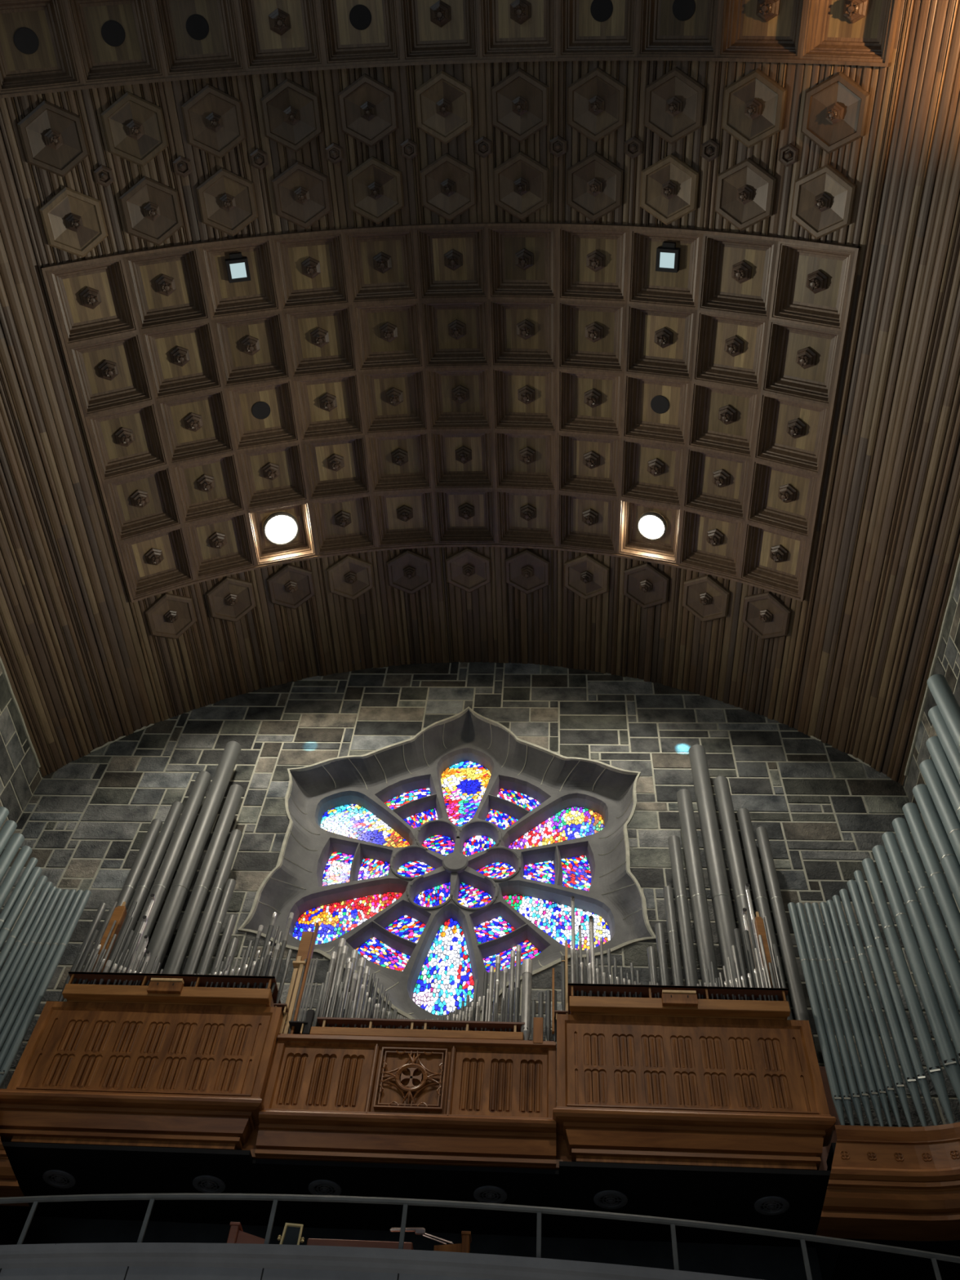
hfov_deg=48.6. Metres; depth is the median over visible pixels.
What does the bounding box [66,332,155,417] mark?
coffer
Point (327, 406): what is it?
coffer
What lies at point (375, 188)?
ceiling panel
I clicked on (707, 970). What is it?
pipe
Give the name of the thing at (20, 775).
wall
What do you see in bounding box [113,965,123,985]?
pipe
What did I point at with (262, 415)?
coffer
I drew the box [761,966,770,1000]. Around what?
pipe
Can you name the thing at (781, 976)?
pipe
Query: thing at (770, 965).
pipe
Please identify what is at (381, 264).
coffer
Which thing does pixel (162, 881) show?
pipe
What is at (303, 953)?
pipe
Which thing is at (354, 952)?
pipe
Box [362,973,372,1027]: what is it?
pipe
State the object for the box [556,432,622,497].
coffer
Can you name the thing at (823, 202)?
ceiling panel
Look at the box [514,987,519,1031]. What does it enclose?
pipe
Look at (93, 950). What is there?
pipe
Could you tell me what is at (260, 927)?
pipe
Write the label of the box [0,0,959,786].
ceiling
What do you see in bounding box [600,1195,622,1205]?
vent grille
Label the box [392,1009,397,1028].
pipe
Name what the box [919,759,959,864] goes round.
pipe
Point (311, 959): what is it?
pipe
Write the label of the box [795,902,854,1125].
pipe
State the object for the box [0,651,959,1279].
wall
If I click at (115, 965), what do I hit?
pipe
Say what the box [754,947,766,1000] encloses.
pipe
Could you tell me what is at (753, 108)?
ceiling panel
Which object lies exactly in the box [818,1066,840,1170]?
panel
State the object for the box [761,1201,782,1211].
vent grille
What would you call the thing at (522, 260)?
coffer
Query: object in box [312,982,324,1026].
pipe
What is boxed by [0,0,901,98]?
trim
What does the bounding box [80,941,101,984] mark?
pipe
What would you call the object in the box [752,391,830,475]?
coffer
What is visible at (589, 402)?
coffer
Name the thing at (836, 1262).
trim
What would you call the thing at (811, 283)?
coffer
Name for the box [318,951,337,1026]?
pipe
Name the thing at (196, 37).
coffer
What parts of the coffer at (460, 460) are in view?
panel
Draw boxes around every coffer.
[0,0,83,94]
[45,257,139,346]
[64,0,165,85]
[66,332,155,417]
[84,400,168,482]
[102,465,182,542]
[118,525,195,599]
[122,246,210,331]
[139,320,223,400]
[151,0,246,77]
[155,388,235,465]
[169,452,246,524]
[182,511,256,581]
[197,238,281,319]
[210,311,291,388]
[223,378,300,452]
[235,0,324,71]
[235,442,309,511]
[246,501,316,566]
[271,232,351,311]
[281,304,358,378]
[291,372,364,441]
[300,435,371,500]
[309,493,377,555]
[317,0,402,66]
[342,228,419,304]
[351,300,424,372]
[358,368,429,435]
[364,431,433,493]
[371,489,437,548]
[398,0,479,62]
[414,226,488,300]
[419,299,490,368]
[424,367,493,431]
[429,430,495,489]
[433,488,497,544]
[478,0,558,59]
[485,226,557,300]
[488,298,557,368]
[490,367,557,432]
[493,430,557,492]
[495,488,556,547]
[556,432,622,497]
[556,492,619,554]
[557,226,630,303]
[557,300,626,373]
[557,368,624,438]
[558,0,639,57]
[617,497,682,564]
[619,438,686,507]
[622,373,692,446]
[624,303,697,381]
[626,229,703,310]
[636,0,721,57]
[677,507,745,578]
[682,446,752,521]
[686,381,760,458]
[692,310,768,391]
[697,234,777,319]
[717,0,806,59]
[738,521,809,598]
[745,459,819,538]
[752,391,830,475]
[760,319,842,406]
[768,240,854,331]
[799,0,894,62]
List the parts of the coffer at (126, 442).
panel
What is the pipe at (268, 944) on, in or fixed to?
on the rack at (162, 988)
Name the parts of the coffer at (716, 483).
panel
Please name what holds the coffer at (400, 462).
hanging from the ceiling
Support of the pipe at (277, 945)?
on the rack at (162, 988)
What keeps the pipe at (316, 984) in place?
on the stand at (301, 1027)
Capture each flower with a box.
[840,1151,849,1159]
[866,1151,876,1159]
[893,1152,903,1160]
[921,1152,931,1161]
[950,1150,959,1159]
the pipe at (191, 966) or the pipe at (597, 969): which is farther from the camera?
the pipe at (191, 966)
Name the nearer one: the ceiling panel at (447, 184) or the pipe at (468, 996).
the pipe at (468, 996)
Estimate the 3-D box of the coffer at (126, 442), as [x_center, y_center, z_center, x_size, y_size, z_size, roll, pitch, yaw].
[-7.242,-4.120,21.970,1.191,0.914,1.443,0,-55,4]
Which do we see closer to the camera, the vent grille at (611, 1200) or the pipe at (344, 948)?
the vent grille at (611, 1200)
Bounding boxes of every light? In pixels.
[225,252,250,283]
[655,241,680,272]
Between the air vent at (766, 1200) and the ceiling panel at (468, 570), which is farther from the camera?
the ceiling panel at (468, 570)
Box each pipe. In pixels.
[0,806,8,827]
[0,820,17,855]
[0,832,24,882]
[0,845,31,909]
[0,857,37,930]
[0,866,42,950]
[0,875,47,970]
[0,881,53,986]
[0,885,57,1000]
[0,888,62,1017]
[0,888,70,1034]
[0,889,76,1051]
[0,889,84,1068]
[0,889,91,1086]
[57,902,106,1001]
[67,942,88,983]
[71,929,98,983]
[77,948,95,984]
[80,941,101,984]
[81,907,115,972]
[81,944,101,984]
[84,954,98,984]
[87,920,116,984]
[89,949,106,984]
[91,902,127,972]
[93,959,105,984]
[94,901,117,949]
[94,933,116,984]
[98,960,111,984]
[102,801,183,972]
[102,900,137,971]
[102,915,132,984]
[106,963,117,984]
[108,952,123,984]
[112,949,128,985]
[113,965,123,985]
[115,818,162,908]
[115,929,134,973]
[117,967,126,985]
[119,933,141,985]
[120,770,211,973]
[121,893,155,973]
[122,951,137,985]
[124,915,146,972]
[124,968,132,985]
[128,959,139,985]
[130,947,146,985]
[131,935,148,973]
[132,956,145,985]
[136,951,150,985]
[137,961,148,985]
[139,741,241,973]
[145,955,158,986]
[155,962,160,973]
[162,784,243,973]
[182,829,242,974]
[195,878,235,974]
[210,914,236,974]
[213,961,223,987]
[218,955,230,987]
[220,970,226,987]
[221,937,239,975]
[222,964,230,987]
[226,968,233,987]
[227,957,238,987]
[232,967,240,987]
[234,949,246,987]
[236,940,253,987]
[239,964,248,987]
[241,937,259,987]
[246,960,256,988]
[248,950,259,988]
[252,924,273,988]
[253,957,264,988]
[255,924,263,937]
[256,941,271,988]
[258,954,271,988]
[264,931,282,988]
[265,925,279,976]
[265,942,280,988]
[270,911,276,925]
[271,912,293,994]
[271,940,287,992]
[275,949,292,1003]
[279,931,313,1034]
[290,959,306,1021]
[296,958,312,1021]
[299,958,315,1021]
[302,957,318,1021]
[309,982,317,1009]
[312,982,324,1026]
[315,971,330,1026]
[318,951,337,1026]
[324,937,346,1017]
[326,984,337,1026]
[331,945,348,1017]
[331,982,343,1026]
[334,991,343,1026]
[338,961,352,1017]
[342,949,358,1017]
[342,957,351,991]
[342,991,351,1026]
[343,972,357,1027]
[346,1000,353,1027]
[351,957,365,1017]
[354,984,364,1027]
[355,965,369,1027]
[360,991,368,1027]
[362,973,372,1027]
[364,973,375,1017]
[364,997,371,1027]
[367,996,373,1027]
[370,977,378,1018]
[371,1004,377,1027]
[373,1004,379,1028]
[375,984,382,1014]
[377,987,386,1028]
[379,1008,384,1028]
[381,993,389,1028]
[386,1011,390,1028]
[388,1000,391,1011]
[388,1012,392,1028]
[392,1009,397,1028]
[452,1013,455,1030]
[453,1008,457,1030]
[457,1010,461,1030]
[460,1000,464,1020]
[461,1011,464,1030]
[464,995,469,1021]
[464,1007,468,1030]
[468,1007,471,1031]
[469,1002,473,1031]
[472,979,478,1021]
[475,1002,479,1031]
[476,996,481,1031]
[480,971,488,1031]
[480,995,484,1031]
[484,988,488,1031]
[486,965,494,1031]
[492,955,501,1021]
[493,1002,496,1031]
[494,979,498,1031]
[500,997,503,1031]
[502,966,506,1031]
[504,987,508,1031]
[507,950,515,1022]
[508,990,513,1031]
[513,944,521,1022]
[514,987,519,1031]
[520,958,532,1039]
[531,1000,536,1040]
[537,991,543,1030]
[545,989,551,1040]
[552,990,556,1042]
[560,955,565,1010]
[570,896,576,995]
[570,947,574,995]
[575,950,578,995]
[578,924,581,983]
[579,937,582,962]
[580,962,583,995]
[582,957,586,995]
[586,948,590,996]
[587,963,591,996]
[588,915,595,996]
[595,958,599,996]
[595,968,599,996]
[600,937,604,996]
[602,972,605,996]
[607,948,611,996]
[609,974,612,996]
[613,957,617,996]
[616,976,619,996]
[619,966,624,997]
[622,977,626,997]
[626,973,629,997]
[627,979,631,997]
[630,962,635,997]
[635,969,639,997]
[646,946,657,985]
[654,922,669,985]
[662,885,684,986]
[667,835,698,986]
[676,788,719,986]
[688,744,742,986]
[706,968,711,999]
[710,961,715,986]
[713,775,761,987]
[715,977,719,999]
[717,977,723,999]
[719,972,724,999]
[722,965,729,999]
[724,981,728,999]
[727,956,736,999]
[728,979,734,999]
[731,945,743,999]
[733,928,749,987]
[735,977,740,999]
[736,942,750,999]
[737,808,793,1020]
[741,975,746,999]
[742,907,760,987]
[743,929,759,1000]
[745,883,765,987]
[747,973,754,999]
[753,968,761,1000]
[754,911,777,987]
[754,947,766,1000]
[755,826,815,1048]
[758,934,773,1000]
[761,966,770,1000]
[763,915,780,987]
[763,958,773,1000]
[768,962,778,1000]
[772,943,788,1001]
[775,955,787,1000]
[787,902,844,1124]
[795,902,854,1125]
[803,902,864,1125]
[811,902,873,1126]
[819,902,884,1126]
[826,899,892,1126]
[831,894,902,1127]
[839,888,913,1127]
[846,880,926,1126]
[853,870,937,1125]
[862,857,955,1124]
[871,844,959,1103]
[881,831,959,1061]
[892,817,959,1009]
[902,802,959,959]
[912,784,959,910]
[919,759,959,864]
[925,736,959,822]
[926,674,959,752]
[928,705,959,784]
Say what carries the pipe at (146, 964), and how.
on the rack at (162, 988)
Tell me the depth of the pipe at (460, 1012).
16.41 m
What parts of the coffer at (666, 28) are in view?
panel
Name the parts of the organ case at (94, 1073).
cornice, fluted panel, panel frame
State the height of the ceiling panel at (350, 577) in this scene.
0.354 m
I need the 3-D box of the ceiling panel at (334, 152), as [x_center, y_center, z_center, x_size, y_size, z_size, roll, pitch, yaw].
[-2.773,-9.256,20.227,0.336,0.152,0.380,0,-55,4]
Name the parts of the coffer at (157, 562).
panel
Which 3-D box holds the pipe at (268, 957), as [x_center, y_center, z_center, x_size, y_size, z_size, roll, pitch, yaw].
[-3.407,5.263,16.771,0.066,0.695,0.067,0,-55,4]
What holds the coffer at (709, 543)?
hanging from the ceiling
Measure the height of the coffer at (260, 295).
0.706 m
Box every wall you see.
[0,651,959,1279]
[0,665,42,830]
[903,569,959,912]
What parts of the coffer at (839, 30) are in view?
panel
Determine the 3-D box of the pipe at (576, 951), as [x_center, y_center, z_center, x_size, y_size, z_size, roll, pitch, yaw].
[1.513,5.202,16.520,0.048,0.920,0.049,0,-55,4]
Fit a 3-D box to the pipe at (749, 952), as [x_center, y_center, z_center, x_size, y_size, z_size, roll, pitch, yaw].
[4.258,5.127,16.596,0.082,1.447,0.082,0,-55,4]
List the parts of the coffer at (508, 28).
panel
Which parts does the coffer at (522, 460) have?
panel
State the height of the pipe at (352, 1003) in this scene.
0.586 m
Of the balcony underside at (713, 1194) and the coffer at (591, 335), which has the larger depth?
the coffer at (591, 335)
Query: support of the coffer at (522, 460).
hanging from the ceiling
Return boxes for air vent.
[42,1169,75,1188]
[192,1175,225,1193]
[308,1179,341,1195]
[473,1186,506,1203]
[593,1190,627,1208]
[754,1195,789,1215]
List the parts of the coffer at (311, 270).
panel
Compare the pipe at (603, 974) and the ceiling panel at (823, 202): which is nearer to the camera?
the pipe at (603, 974)
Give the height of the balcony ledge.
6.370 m
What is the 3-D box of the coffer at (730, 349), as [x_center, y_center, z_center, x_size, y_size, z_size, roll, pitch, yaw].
[4.884,-5.707,20.889,1.272,0.815,1.443,0,-55,4]
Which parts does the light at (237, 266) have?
light pane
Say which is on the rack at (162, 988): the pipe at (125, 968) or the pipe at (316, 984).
the pipe at (125, 968)
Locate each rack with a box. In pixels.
[62,971,280,1006]
[309,1017,524,1039]
[568,982,790,1019]
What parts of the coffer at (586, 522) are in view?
panel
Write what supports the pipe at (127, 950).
on the rack at (162, 988)
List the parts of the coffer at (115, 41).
panel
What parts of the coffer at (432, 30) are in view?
panel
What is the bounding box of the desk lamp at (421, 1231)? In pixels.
[389,1227,453,1244]
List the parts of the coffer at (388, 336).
panel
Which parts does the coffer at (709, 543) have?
panel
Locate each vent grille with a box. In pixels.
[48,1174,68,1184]
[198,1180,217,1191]
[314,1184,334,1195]
[479,1191,500,1200]
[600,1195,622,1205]
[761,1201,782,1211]
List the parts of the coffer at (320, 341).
panel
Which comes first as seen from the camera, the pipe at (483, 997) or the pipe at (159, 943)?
the pipe at (483, 997)
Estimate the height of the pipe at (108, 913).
2.160 m
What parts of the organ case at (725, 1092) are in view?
fluted panel, panel frame, cornice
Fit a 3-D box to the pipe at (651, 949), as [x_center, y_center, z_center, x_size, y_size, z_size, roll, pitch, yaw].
[2.985,6.208,18.021,0.140,2.414,0.140,0,-55,4]
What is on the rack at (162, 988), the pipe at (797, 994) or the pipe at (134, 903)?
the pipe at (134, 903)
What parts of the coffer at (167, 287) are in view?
panel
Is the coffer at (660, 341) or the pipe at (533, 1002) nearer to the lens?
the pipe at (533, 1002)
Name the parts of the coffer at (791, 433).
panel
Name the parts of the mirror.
glass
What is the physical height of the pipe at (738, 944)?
1.167 m
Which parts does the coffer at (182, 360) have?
panel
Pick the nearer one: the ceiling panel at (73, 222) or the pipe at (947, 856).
the pipe at (947, 856)
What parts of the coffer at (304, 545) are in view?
panel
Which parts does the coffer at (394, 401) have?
panel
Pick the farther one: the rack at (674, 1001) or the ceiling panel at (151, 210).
the ceiling panel at (151, 210)
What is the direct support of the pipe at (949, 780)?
on the gallery at (886, 1183)
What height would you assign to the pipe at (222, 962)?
0.600 m
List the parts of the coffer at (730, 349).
panel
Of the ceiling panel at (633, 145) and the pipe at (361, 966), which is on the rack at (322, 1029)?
the pipe at (361, 966)
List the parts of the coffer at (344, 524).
panel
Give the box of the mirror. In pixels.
[277,1222,304,1244]
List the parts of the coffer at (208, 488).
panel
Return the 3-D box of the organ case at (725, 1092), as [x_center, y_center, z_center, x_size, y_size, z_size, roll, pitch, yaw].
[2.990,7.075,15.587,3.836,2.120,2.158,0,-55,4]
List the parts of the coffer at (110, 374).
panel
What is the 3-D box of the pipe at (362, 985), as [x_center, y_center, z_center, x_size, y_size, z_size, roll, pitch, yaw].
[-1.897,5.750,16.563,0.042,0.891,0.042,0,-55,4]
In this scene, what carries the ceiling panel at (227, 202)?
hanging from the ceiling
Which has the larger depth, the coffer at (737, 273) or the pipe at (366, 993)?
the coffer at (737, 273)
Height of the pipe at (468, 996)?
0.784 m
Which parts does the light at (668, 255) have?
light pane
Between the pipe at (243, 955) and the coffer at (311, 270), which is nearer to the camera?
the pipe at (243, 955)
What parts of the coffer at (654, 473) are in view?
panel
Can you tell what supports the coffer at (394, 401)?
hanging from the ceiling
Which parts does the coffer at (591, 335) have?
panel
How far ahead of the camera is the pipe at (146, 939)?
17.47 m
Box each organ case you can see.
[0,1000,285,1150]
[242,1033,571,1169]
[552,1013,835,1170]
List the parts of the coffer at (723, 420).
panel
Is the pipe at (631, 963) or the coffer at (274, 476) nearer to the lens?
the pipe at (631, 963)
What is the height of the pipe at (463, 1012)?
0.443 m
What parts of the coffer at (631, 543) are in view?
panel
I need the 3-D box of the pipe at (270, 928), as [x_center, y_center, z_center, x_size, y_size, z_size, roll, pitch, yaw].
[-3.513,5.163,17.132,0.086,1.386,0.086,0,-55,4]
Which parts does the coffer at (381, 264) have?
panel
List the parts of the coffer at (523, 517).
panel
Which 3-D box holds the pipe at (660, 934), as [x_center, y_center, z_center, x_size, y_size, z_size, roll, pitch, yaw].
[3.191,6.068,18.242,0.156,2.959,0.156,0,-55,4]
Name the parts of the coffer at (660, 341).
panel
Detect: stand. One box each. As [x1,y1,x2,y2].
[273,1003,288,1013]
[288,1009,315,1034]
[555,1010,568,1020]
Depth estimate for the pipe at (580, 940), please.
16.96 m
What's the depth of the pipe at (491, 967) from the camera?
16.75 m
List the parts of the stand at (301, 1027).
leg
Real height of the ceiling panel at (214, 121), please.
0.465 m
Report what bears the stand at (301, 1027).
on the organ case at (465, 1102)
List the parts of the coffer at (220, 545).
panel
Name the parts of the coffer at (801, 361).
panel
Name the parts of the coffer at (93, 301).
panel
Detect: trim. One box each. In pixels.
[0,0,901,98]
[0,554,959,775]
[0,1204,29,1244]
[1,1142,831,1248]
[40,221,861,603]
[815,1151,959,1279]
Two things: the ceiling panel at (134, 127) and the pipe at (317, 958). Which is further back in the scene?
the ceiling panel at (134, 127)
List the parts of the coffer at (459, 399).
panel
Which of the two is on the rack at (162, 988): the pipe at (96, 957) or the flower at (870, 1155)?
the pipe at (96, 957)
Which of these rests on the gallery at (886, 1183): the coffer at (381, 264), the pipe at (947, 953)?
the pipe at (947, 953)
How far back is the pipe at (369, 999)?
16.54 m
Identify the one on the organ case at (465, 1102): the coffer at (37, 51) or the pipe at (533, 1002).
the pipe at (533, 1002)
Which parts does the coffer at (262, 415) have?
panel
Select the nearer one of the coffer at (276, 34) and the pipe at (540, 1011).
the pipe at (540, 1011)
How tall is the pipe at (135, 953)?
0.735 m
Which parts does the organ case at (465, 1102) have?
fluted panel, cornice, panel frame, emblem frame, emblem panel, fluted panel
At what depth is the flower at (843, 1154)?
13.92 m
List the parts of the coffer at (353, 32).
panel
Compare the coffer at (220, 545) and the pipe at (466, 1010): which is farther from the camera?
the coffer at (220, 545)
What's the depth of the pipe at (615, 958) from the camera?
16.61 m
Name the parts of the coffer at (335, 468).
panel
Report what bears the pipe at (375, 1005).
on the rack at (322, 1029)
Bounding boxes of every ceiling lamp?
[262,511,298,545]
[637,511,666,540]
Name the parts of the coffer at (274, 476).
panel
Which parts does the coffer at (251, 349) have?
panel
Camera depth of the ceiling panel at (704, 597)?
24.08 m
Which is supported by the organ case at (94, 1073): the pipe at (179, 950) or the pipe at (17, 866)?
the pipe at (179, 950)
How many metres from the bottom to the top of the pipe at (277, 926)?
1.389 m
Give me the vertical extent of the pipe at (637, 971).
0.606 m
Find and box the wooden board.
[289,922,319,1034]
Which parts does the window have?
band pane, petal pane, petal pane, band pane, band pane, band pane, band pane, drop pane, band pane, drop pane, drop pane, petal pane, petal pane, drop pane, drop pane, band pane, drop pane, band pane, band pane, band pane, band pane, petal pane, petal pane, band pane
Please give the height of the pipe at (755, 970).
0.628 m
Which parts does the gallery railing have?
rail post, rail post, rail post, rail post, rail post, rail post, rail post, rail post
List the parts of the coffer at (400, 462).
panel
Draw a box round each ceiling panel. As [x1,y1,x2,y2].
[16,100,88,177]
[39,186,107,257]
[93,164,114,186]
[99,91,168,167]
[118,175,183,245]
[144,592,196,639]
[172,155,192,177]
[181,84,246,158]
[195,167,258,236]
[205,576,256,622]
[248,147,268,169]
[259,78,322,151]
[266,563,315,609]
[271,160,331,229]
[324,142,343,164]
[326,554,373,599]
[337,73,398,146]
[346,155,404,224]
[386,548,432,594]
[400,138,417,159]
[413,70,473,144]
[419,152,476,221]
[445,546,491,592]
[474,136,492,158]
[490,67,549,142]
[493,151,549,220]
[504,548,550,594]
[549,134,567,157]
[564,553,609,599]
[566,151,623,222]
[567,66,626,142]
[622,561,670,608]
[624,136,643,158]
[640,153,699,225]
[643,66,706,144]
[681,574,730,622]
[700,138,719,161]
[714,157,777,231]
[720,68,786,148]
[741,591,791,639]
[778,142,799,166]
[790,164,857,239]
[800,71,871,154]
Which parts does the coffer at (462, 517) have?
panel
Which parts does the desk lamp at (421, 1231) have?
arm, arm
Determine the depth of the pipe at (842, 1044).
15.69 m
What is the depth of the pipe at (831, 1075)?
15.70 m
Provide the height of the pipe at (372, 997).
0.694 m
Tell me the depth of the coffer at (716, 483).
22.71 m
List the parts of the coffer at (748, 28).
panel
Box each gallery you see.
[0,1137,29,1206]
[815,1122,959,1241]
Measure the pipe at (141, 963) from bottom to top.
0.632 m
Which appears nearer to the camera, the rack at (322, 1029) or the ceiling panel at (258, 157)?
the rack at (322, 1029)
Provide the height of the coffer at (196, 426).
0.815 m
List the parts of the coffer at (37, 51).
panel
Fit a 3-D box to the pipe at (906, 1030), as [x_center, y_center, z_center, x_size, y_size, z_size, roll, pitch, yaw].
[6.221,5.235,15.996,0.136,4.628,0.148,0,-55,4]
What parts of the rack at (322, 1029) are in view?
support post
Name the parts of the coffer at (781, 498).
panel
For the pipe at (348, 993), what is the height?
0.739 m
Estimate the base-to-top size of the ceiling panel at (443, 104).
0.222 m
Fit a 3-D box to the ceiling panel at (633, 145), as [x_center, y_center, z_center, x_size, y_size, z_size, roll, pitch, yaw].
[2.830,-9.070,19.575,0.335,0.170,0.380,0,-55,4]
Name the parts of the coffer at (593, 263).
panel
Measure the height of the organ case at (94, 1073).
2.120 m
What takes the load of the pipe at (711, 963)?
on the rack at (674, 1001)
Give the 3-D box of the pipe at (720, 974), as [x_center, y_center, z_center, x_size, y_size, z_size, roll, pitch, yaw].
[3.706,5.327,16.242,0.035,0.576,0.036,0,-55,4]
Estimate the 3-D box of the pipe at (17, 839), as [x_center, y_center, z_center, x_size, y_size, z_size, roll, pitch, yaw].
[-8.456,4.987,17.104,0.218,5.033,0.221,22,-56,-11]
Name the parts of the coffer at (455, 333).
panel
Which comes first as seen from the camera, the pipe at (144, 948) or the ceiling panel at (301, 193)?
the pipe at (144, 948)
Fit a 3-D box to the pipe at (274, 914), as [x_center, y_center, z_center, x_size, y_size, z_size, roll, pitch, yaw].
[-3.525,5.135,17.331,0.066,1.742,0.067,0,-55,4]
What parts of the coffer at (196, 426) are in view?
panel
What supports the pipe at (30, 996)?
on the gallery at (9, 1185)
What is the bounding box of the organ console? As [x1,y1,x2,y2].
[226,1222,471,1253]
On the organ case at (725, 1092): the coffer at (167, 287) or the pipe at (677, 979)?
the pipe at (677, 979)
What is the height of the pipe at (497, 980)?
1.083 m
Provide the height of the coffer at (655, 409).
0.706 m
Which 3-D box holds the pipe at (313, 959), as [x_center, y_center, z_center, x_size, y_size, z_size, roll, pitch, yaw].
[-2.739,5.566,16.797,0.035,1.286,0.036,0,-55,4]
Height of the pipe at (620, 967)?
0.671 m
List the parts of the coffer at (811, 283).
panel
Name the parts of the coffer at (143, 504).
panel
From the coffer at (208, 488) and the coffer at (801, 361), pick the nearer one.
the coffer at (801, 361)
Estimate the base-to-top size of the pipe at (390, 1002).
0.669 m
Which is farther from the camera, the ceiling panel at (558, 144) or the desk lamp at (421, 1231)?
the ceiling panel at (558, 144)
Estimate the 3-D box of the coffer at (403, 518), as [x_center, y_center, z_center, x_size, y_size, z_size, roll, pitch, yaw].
[-1.740,-2.886,24.868,1.410,0.462,1.443,0,-55,4]
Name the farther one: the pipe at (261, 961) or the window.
the window
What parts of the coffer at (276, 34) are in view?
panel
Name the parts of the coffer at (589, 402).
panel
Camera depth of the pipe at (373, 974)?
17.01 m
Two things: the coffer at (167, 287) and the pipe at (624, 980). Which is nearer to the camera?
the pipe at (624, 980)
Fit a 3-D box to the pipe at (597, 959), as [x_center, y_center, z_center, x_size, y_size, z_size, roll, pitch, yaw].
[1.828,5.282,16.488,0.048,0.813,0.049,0,-55,4]
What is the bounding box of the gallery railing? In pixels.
[0,1193,959,1279]
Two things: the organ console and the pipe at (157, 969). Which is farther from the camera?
the pipe at (157, 969)
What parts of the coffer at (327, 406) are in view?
panel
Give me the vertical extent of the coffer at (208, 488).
0.815 m
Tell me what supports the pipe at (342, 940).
on the rack at (322, 1029)
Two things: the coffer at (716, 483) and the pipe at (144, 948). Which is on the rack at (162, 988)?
the pipe at (144, 948)
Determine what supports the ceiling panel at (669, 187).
hanging from the ceiling
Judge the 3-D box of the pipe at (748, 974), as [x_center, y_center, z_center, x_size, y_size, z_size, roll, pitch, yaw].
[4.135,5.311,16.183,0.048,0.547,0.048,0,-55,4]
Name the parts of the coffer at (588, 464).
panel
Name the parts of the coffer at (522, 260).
panel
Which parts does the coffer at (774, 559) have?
panel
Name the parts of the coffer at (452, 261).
panel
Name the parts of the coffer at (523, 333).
panel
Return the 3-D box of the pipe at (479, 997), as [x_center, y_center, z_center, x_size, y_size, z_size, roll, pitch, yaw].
[-0.023,5.838,16.413,0.048,0.759,0.048,0,-55,4]
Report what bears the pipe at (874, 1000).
on the gallery at (886, 1183)
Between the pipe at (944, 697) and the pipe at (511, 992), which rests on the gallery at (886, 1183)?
the pipe at (944, 697)
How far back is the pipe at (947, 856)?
17.25 m
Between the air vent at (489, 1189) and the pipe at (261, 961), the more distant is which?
the pipe at (261, 961)
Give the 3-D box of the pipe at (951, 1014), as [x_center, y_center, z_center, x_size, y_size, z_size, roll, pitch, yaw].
[6.836,4.849,16.058,0.222,5.243,0.226,-28,-61,21]
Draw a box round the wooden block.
[533,1017,542,1043]
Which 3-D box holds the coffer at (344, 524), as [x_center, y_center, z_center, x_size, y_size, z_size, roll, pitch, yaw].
[-3.147,-2.738,24.752,1.382,0.588,1.443,0,-55,4]
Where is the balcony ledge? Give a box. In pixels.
[0,1242,763,1279]
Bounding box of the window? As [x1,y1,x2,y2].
[237,706,656,1020]
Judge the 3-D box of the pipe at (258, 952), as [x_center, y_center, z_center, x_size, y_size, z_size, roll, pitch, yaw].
[-3.605,5.272,16.877,0.039,0.833,0.040,0,-55,4]
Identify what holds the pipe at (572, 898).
on the rack at (674, 1001)
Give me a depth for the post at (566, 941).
16.65 m
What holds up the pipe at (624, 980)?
on the rack at (674, 1001)
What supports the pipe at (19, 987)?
on the gallery at (9, 1185)
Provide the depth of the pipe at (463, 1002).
16.59 m
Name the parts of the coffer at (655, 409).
panel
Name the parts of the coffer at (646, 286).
panel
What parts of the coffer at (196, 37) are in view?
panel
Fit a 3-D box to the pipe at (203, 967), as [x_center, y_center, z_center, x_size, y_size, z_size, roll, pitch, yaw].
[-4.944,5.799,19.153,0.181,3.819,0.181,0,-55,4]
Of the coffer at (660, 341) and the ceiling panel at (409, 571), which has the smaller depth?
the coffer at (660, 341)
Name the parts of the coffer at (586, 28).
panel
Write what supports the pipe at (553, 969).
on the organ case at (465, 1102)
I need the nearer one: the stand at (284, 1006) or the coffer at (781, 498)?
the stand at (284, 1006)
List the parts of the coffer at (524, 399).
panel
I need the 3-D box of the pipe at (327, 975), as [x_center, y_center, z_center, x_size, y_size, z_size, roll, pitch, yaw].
[-2.475,5.686,16.695,0.060,1.112,0.061,0,-55,4]
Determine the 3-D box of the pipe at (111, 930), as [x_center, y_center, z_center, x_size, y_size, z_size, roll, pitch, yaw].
[-6.160,5.112,17.282,0.035,1.384,0.036,0,-55,4]
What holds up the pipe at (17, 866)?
on the gallery at (9, 1185)
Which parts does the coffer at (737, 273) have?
panel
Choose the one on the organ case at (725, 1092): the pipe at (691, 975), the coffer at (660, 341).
the pipe at (691, 975)
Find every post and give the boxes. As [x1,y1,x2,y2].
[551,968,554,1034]
[561,940,568,1014]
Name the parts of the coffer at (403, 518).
panel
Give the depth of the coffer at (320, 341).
22.40 m
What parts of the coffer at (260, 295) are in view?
panel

